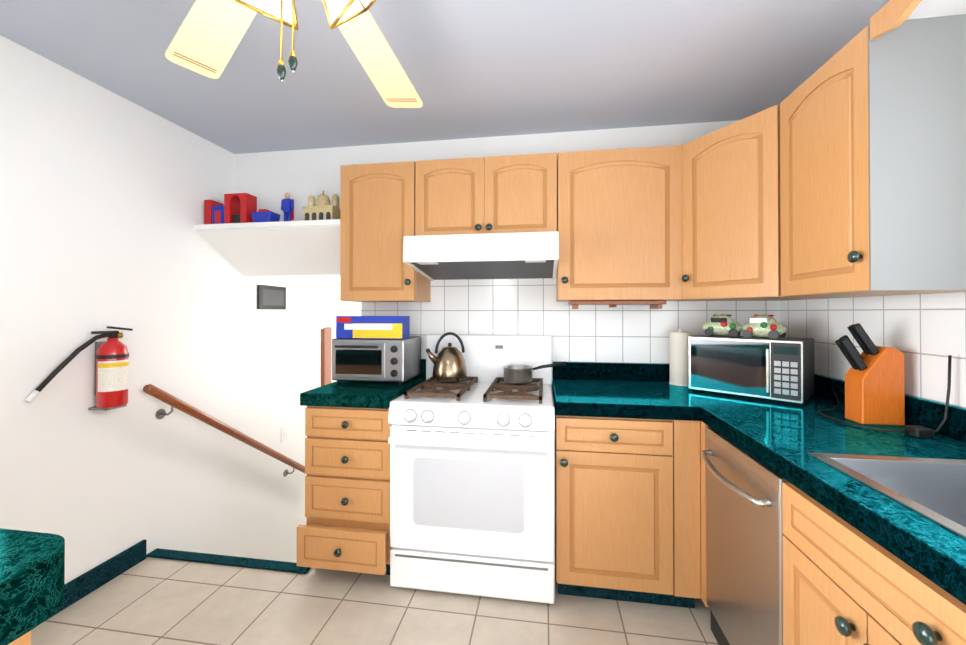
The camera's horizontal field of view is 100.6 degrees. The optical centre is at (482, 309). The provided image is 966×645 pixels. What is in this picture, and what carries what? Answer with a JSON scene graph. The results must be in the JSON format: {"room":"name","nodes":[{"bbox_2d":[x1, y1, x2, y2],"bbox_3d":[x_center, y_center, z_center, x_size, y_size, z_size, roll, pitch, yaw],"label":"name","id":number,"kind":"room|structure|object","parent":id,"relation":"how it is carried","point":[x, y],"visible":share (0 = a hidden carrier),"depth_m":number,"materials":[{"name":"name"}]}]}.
{"room":"kitchen","nodes":[
{"label":"kitchen","id":0,"kind":"room"},
{"bbox_2d":[0,35,316,583],"bbox_3d":[-2.000,0.628,1.051,0.100,3.390,5.410,0,0,9],"label":"wall","id":1,"kind":"structure","parent":0,"point":[105,193],"depth_m":2.05,"materials":[{"name":"white paint"}]},
{"bbox_2d":[24,326,132,410],"bbox_3d":[-1.769,0.272,1.781,0.132,0.387,0.364,0,0,9],"label":"fire extinguisher","id":2,"kind":"object","parent":1,"relation":"attached to","point":[111,372],"visible":1,"depth_m":1.85,"materials":[{"name":"red metal"}]},
{"bbox_2d":[42,540,146,622],"bbox_3d":[-1.973,1.252,0.830,0.018,0.100,2.590,0,0,9],"label":"baseboard","id":3,"kind":"structure","parent":1,"relation":"attached to","point":[89,581],"depth_m":1.89,"materials":[{"name":"green stone"}]},
{"bbox_2d":[143,384,304,476],"bbox_3d":[-1.627,0.938,2.806,0.098,1.094,1.552,0,0,9],"label":"handrail","id":4,"kind":"object","parent":1,"relation":"attached to","point":[172,401],"visible":0.98,"depth_m":2.43,"materials":[{"name":"brown wood"}]},
{"bbox_2d":[257,285,285,309],"bbox_3d":[-1.623,-0.087,3.093,0.021,0.180,0.310,0,0,9],"label":"picture frame","id":5,"kind":"object","parent":1,"relation":"attached to","point":[271,297],"visible":0.94,"depth_m":3.07,"materials":[{"name":"black plastic"}]},
{"bbox_2d":[281,426,286,442],"bbox_3d":[-1.605,1.011,3.239,0.010,0.115,0.070,0,0,9],"label":"switch plate","id":6,"kind":"object","parent":1,"relation":"attached to","point":[283,434],"visible":1,"depth_m":3.23,"materials":[{"name":"white plastic"}]},
{"bbox_2d":[246,275,339,283],"bbox_3d":[-0.693,-0.247,4.281,3.400,0.054,3.220,0,0,9],"label":"ceiling","id":7,"kind":"structure","parent":0,"point":[320,279],"depth_m":3.00,"materials":[{"name":"white paint"}]},
{"bbox_2d":[321,327,330,385],"bbox_3d":[-1.603,1.205,4.104,0.351,2.030,0.701,0,0,9],"label":"door","id":8,"kind":"structure","parent":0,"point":[325,355],"depth_m":3.91,"materials":[{"name":"wood"}]},
{"bbox_2d":[311,284,360,387],"bbox_3d":[-0.334,0.997,3.478,2.450,2.446,0.100,0,0,9],"label":"wall","id":9,"kind":"structure","parent":0,"point":[328,306],"depth_m":3.59,"materials":[{"name":"white paint"}]},
{"bbox_2d":[31,542,718,644],"bbox_3d":[-0.354,1.352,0.332,3.570,0.132,4.500,0,0,9],"label":"floor","id":10,"kind":"structure","parent":0,"point":[152,601],"depth_m":1.72,"materials":[{"name":"tile"}]},
{"bbox_2d":[0,528,64,644],"bbox_3d":[-1.440,0.846,0.078,1.298,0.900,1.460,0,0,9],"label":"countertop","id":11,"kind":"structure","parent":10,"relation":"on","point":[32,578],"depth_m":0.64,"materials":[{"name":"green stone"}]},
{"bbox_2d":[297,406,391,574],"bbox_3d":[-0.616,0.892,2.185,0.444,0.838,0.708,0,0,9],"label":"base cabinet","id":12,"kind":"object","parent":10,"relation":"on","point":[346,527],"visible":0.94,"depth_m":1.92,"materials":[{"name":"brown wood"}]},
{"bbox_2d":[300,359,425,408],"bbox_3d":[-0.617,0.391,2.228,0.458,0.160,0.631,0,0,9],"label":"countertop","id":13,"kind":"structure","parent":12,"relation":"on","point":[366,394],"depth_m":1.95,"materials":[{"name":"green stone"}]},
{"bbox_2d":[332,336,420,384],"bbox_3d":[-0.612,0.288,2.318,0.420,0.246,0.337,0,0,9],"label":"toaster oven","id":14,"kind":"object","parent":13,"relation":"on","point":[387,360],"visible":1,"depth_m":2.19,"materials":[{"name":"silver metal"}]},
{"bbox_2d":[336,316,409,338],"bbox_3d":[-0.619,0.101,2.262,0.390,0.125,0.112,0,0,9],"label":"box","id":15,"kind":"object","parent":14,"relation":"on","point":[372,327],"visible":0.94,"depth_m":2.21,"materials":[{"name":"blue cardboard"}]},
{"bbox_2d":[388,334,554,603],"bbox_3d":[-0.018,0.731,2.090,0.758,1.158,0.681,0,0,9],"label":"range","id":16,"kind":"object","parent":10,"relation":"on","point":[472,483],"visible":0.98,"depth_m":1.81,"materials":[{"name":"white metal"}]},
{"bbox_2d":[426,332,466,381],"bbox_3d":[-0.202,0.264,2.274,0.222,0.268,0.194,0,0,9],"label":"kettle","id":17,"kind":"object","parent":16,"relation":"on","point":[448,361],"visible":1,"depth_m":2.21,"materials":[{"name":"brown metal"}]},
{"bbox_2d":[503,362,565,383],"bbox_3d":[0.281,0.342,2.199,0.343,0.110,0.166,0,0,9],"label":"saucepan","id":18,"kind":"object","parent":16,"relation":"on","point":[518,374],"visible":1,"depth_m":2.16,"materials":[{"name":"silver metal"}]},
{"bbox_2d":[553,394,700,607],"bbox_3d":[0.664,0.891,2.020,0.598,0.838,0.642,0,0,9],"label":"base cabinet","id":19,"kind":"object","parent":10,"relation":"on","point":[627,509],"visible":0.98,"depth_m":1.74,"materials":[{"name":"brown wood"}]},
{"bbox_2d":[553,362,688,420],"bbox_3d":[0.649,0.390,2.033,0.570,0.160,0.631,0,0,9],"label":"countertop","id":20,"kind":"structure","parent":19,"relation":"on","point":[586,389],"depth_m":1.99,"materials":[{"name":"green stone"}]},
{"bbox_2d":[665,364,965,604],"bbox_3d":[1.094,0.382,0.885,0.660,0.160,2.763,0,0,9],"label":"countertop","id":21,"kind":"structure","parent":19,"relation":"on","point":[782,439],"depth_m":1.18,"materials":[{"name":"green stone"}]},
{"bbox_2d":[669,329,692,385],"bbox_3d":[1.079,0.260,2.187,0.120,0.300,0.120,0,0,9],"label":"paper towel","id":22,"kind":"object","parent":21,"relation":"on","point":[678,348],"visible":0.94,"depth_m":2.14,"materials":[{"name":"white paper"}]},
{"bbox_2d":[688,335,814,404],"bbox_3d":[1.284,0.272,1.939,0.297,0.272,0.455,0,-1,-43],"label":"microwave","id":23,"kind":"object","parent":21,"relation":"on","point":[780,369],"visible":1,"depth_m":1.82,"materials":[{"name":"silver plastic"}]},
{"bbox_2d":[702,314,786,338],"bbox_3d":[1.242,0.080,1.921,0.118,0.110,0.348,0,-1,-41],"label":"cars","id":24,"kind":"object","parent":23,"relation":"on","point":[756,325],"visible":1,"depth_m":1.87,"materials":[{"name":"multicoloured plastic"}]},
{"bbox_2d":[835,323,904,425],"bbox_3d":[1.376,0.228,1.446,0.187,0.354,0.085,0,0,9],"label":"knife block","id":25,"kind":"object","parent":21,"relation":"on","point":[874,386],"visible":1,"depth_m":1.41,"materials":[{"name":"brown wood"}]},
{"bbox_2d":[818,355,951,437],"bbox_3d":[1.391,0.276,1.510,0.220,0.259,0.517,0,0,9],"label":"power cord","id":26,"kind":"object","parent":21,"relation":"on","point":[916,431],"visible":0.94,"depth_m":1.26,"materials":[{"name":"black plastic"}]},
{"bbox_2d":[808,452,965,537],"bbox_3d":[1.104,0.330,0.700,0.520,0.521,0.766,0,0,9],"label":"sink","id":27,"kind":"object","parent":21,"relation":"in","point":[933,489],"visible":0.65,"depth_m":1.04,"materials":[{"name":"silver metal"}]},
{"bbox_2d":[700,427,788,644],"bbox_3d":[1.123,0.881,1.338,0.636,0.819,0.530,0,0,9],"label":"dishwasher","id":28,"kind":"object","parent":10,"relation":"on","point":[744,550],"visible":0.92,"depth_m":1.33,"materials":[{"name":"grey metal"}]},
{"bbox_2d":[782,521,965,644],"bbox_3d":[1.066,0.955,0.593,0.627,0.690,0.951,0,0,9],"label":"base cabinet","id":29,"kind":"object","parent":10,"relation":"on","point":[845,583],"depth_m":0.85,"materials":[{"name":"brown wood"}]},
{"bbox_2d":[0,0,889,153],"bbox_3d":[-0.354,-1.122,0.349,3.570,0.100,4.500,0,0,9],"label":"ceiling","id":30,"kind":"structure","parent":0,"point":[481,68],"depth_m":1.74,"materials":[{"name":"grey paint"}]},
{"bbox_2d":[165,0,422,107],"bbox_3d":[-0.300,-0.721,0.725,1.265,0.695,1.307,0,0,9],"label":"ceiling fan","id":31,"kind":"object","parent":30,"relation":"hanging from","point":[207,38],"visible":1,"depth_m":1.01,"materials":[{"name":"white plastic"}]},
{"bbox_2d":[194,120,738,541],"bbox_3d":[0.007,0.187,2.351,3.470,2.490,0.415,0,0,9],"label":"wall","id":32,"kind":"structure","parent":0,"point":[297,245],"depth_m":2.53,"materials":[{"name":"white paint"}]},
{"bbox_2d":[204,193,256,223],"bbox_3d":[-1.565,-0.602,2.495,0.290,0.200,0.102,0,0,9],"label":"blocks","id":33,"kind":"object","parent":32,"relation":"attached to","point":[237,207],"visible":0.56,"depth_m":2.45,"materials":[{"name":"red plastic"}]},
{"bbox_2d":[251,209,279,221],"bbox_3d":[-1.335,-0.555,2.465,0.135,0.105,0.090,0,0,9],"label":"boat","id":34,"kind":"object","parent":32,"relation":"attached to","point":[263,215],"visible":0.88,"depth_m":2.42,"materials":[{"name":"blue plastic"}]},
{"bbox_2d":[281,193,293,220],"bbox_3d":[-1.186,-0.604,2.433,0.084,0.203,0.038,0,0,9],"label":"figurine","id":35,"kind":"object","parent":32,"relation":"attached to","point":[287,206],"visible":0.96,"depth_m":2.42,"materials":[{"name":"blue plastic"}]},
{"bbox_2d":[302,190,339,220],"bbox_3d":[-0.966,-0.610,2.428,0.225,0.215,0.180,0,0,9],"label":"building","id":36,"kind":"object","parent":32,"relation":"attached to","point":[323,209],"visible":0.79,"depth_m":2.38,"materials":[{"name":"beige"}]},
{"bbox_2d":[340,161,430,301],"bbox_3d":[-0.569,-0.429,2.372,0.436,0.768,0.346,0,0,9],"label":"upper cabinet","id":37,"kind":"object","parent":32,"relation":"attached to","point":[377,211],"visible":0.98,"depth_m":2.23,"materials":[{"name":"brown wood"}]},
{"bbox_2d":[415,153,556,235],"bbox_3d":[0.028,-0.592,2.281,0.765,0.443,0.346,0,0,9],"label":"upper cabinet","id":38,"kind":"object","parent":32,"relation":"attached to","point":[498,194],"visible":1,"depth_m":2.14,"materials":[{"name":"brown wood"}]},
{"bbox_2d":[403,232,558,280],"bbox_3d":[0.016,-0.273,2.200,0.767,0.188,0.501,0,0,9],"label":"range hood","id":39,"kind":"object","parent":38,"relation":"attached to","point":[531,255],"visible":1,"depth_m":1.99,"materials":[{"name":"white metal"}]},
{"bbox_2d":[361,278,776,377],"bbox_3d":[0.418,0.013,2.395,2.430,0.800,0.004,0,0,9],"label":"tile backsplash","id":40,"kind":"structure","parent":32,"relation":"attached to","point":[587,333],"depth_m":2.39,"materials":[{"name":"white tile"}]},
{"bbox_2d":[556,145,682,301],"bbox_3d":[0.711,-0.430,2.174,0.610,0.768,0.346,0,0,9],"label":"upper cabinet","id":41,"kind":"object","parent":32,"relation":"attached to","point":[619,225],"visible":1,"depth_m":2.03,"materials":[{"name":"brown wood"}]},
{"bbox_2d":[568,300,665,308],"bbox_3d":[0.712,-0.022,2.170,0.480,0.043,0.180,0,0,9],"label":"rack","id":42,"kind":"object","parent":41,"relation":"attached to","point":[655,304],"visible":1,"depth_m":2.09,"materials":[{"name":"brown wood"}]},
{"bbox_2d":[907,0,965,19],"bbox_3d":[1.353,0.171,0.026,0.100,2.490,4.400,0,0,9],"label":"wall","id":43,"kind":"structure","parent":0,"point":[930,8],"depth_m":1.32,"materials":[{"name":"white paint"}]},
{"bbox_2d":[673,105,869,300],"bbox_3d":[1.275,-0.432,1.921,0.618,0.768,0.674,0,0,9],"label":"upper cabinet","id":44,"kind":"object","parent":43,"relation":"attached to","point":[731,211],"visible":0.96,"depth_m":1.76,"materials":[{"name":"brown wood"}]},
{"bbox_2d":[777,292,965,407],"bbox_3d":[1.408,0.001,0.727,0.004,0.800,3.000,0,0,9],"label":"tile backsplash","id":45,"kind":"structure","parent":43,"relation":"attached to","point":[925,334],"depth_m":1.44,"materials":[{"name":"white tile"}]},
{"bbox_2d":[780,14,965,295],"bbox_3d":[1.304,-0.436,1.346,0.386,0.768,0.446,0,0,9],"label":"upper cabinet","id":46,"kind":"object","parent":43,"relation":"attached to","point":[872,167],"visible":1,"depth_m":1.15,"materials":[{"name":"brown wood"}]},
{"bbox_2d":[870,0,921,39],"bbox_3d":[1.010,-0.800,0.449,0.018,0.076,1.418,0,0,9],"label":"valance","id":47,"kind":"object","parent":46,"relation":"attached to","point":[890,16],"visible":1,"depth_m":1.08,"materials":[{"name":"brown wood"}]}
]}

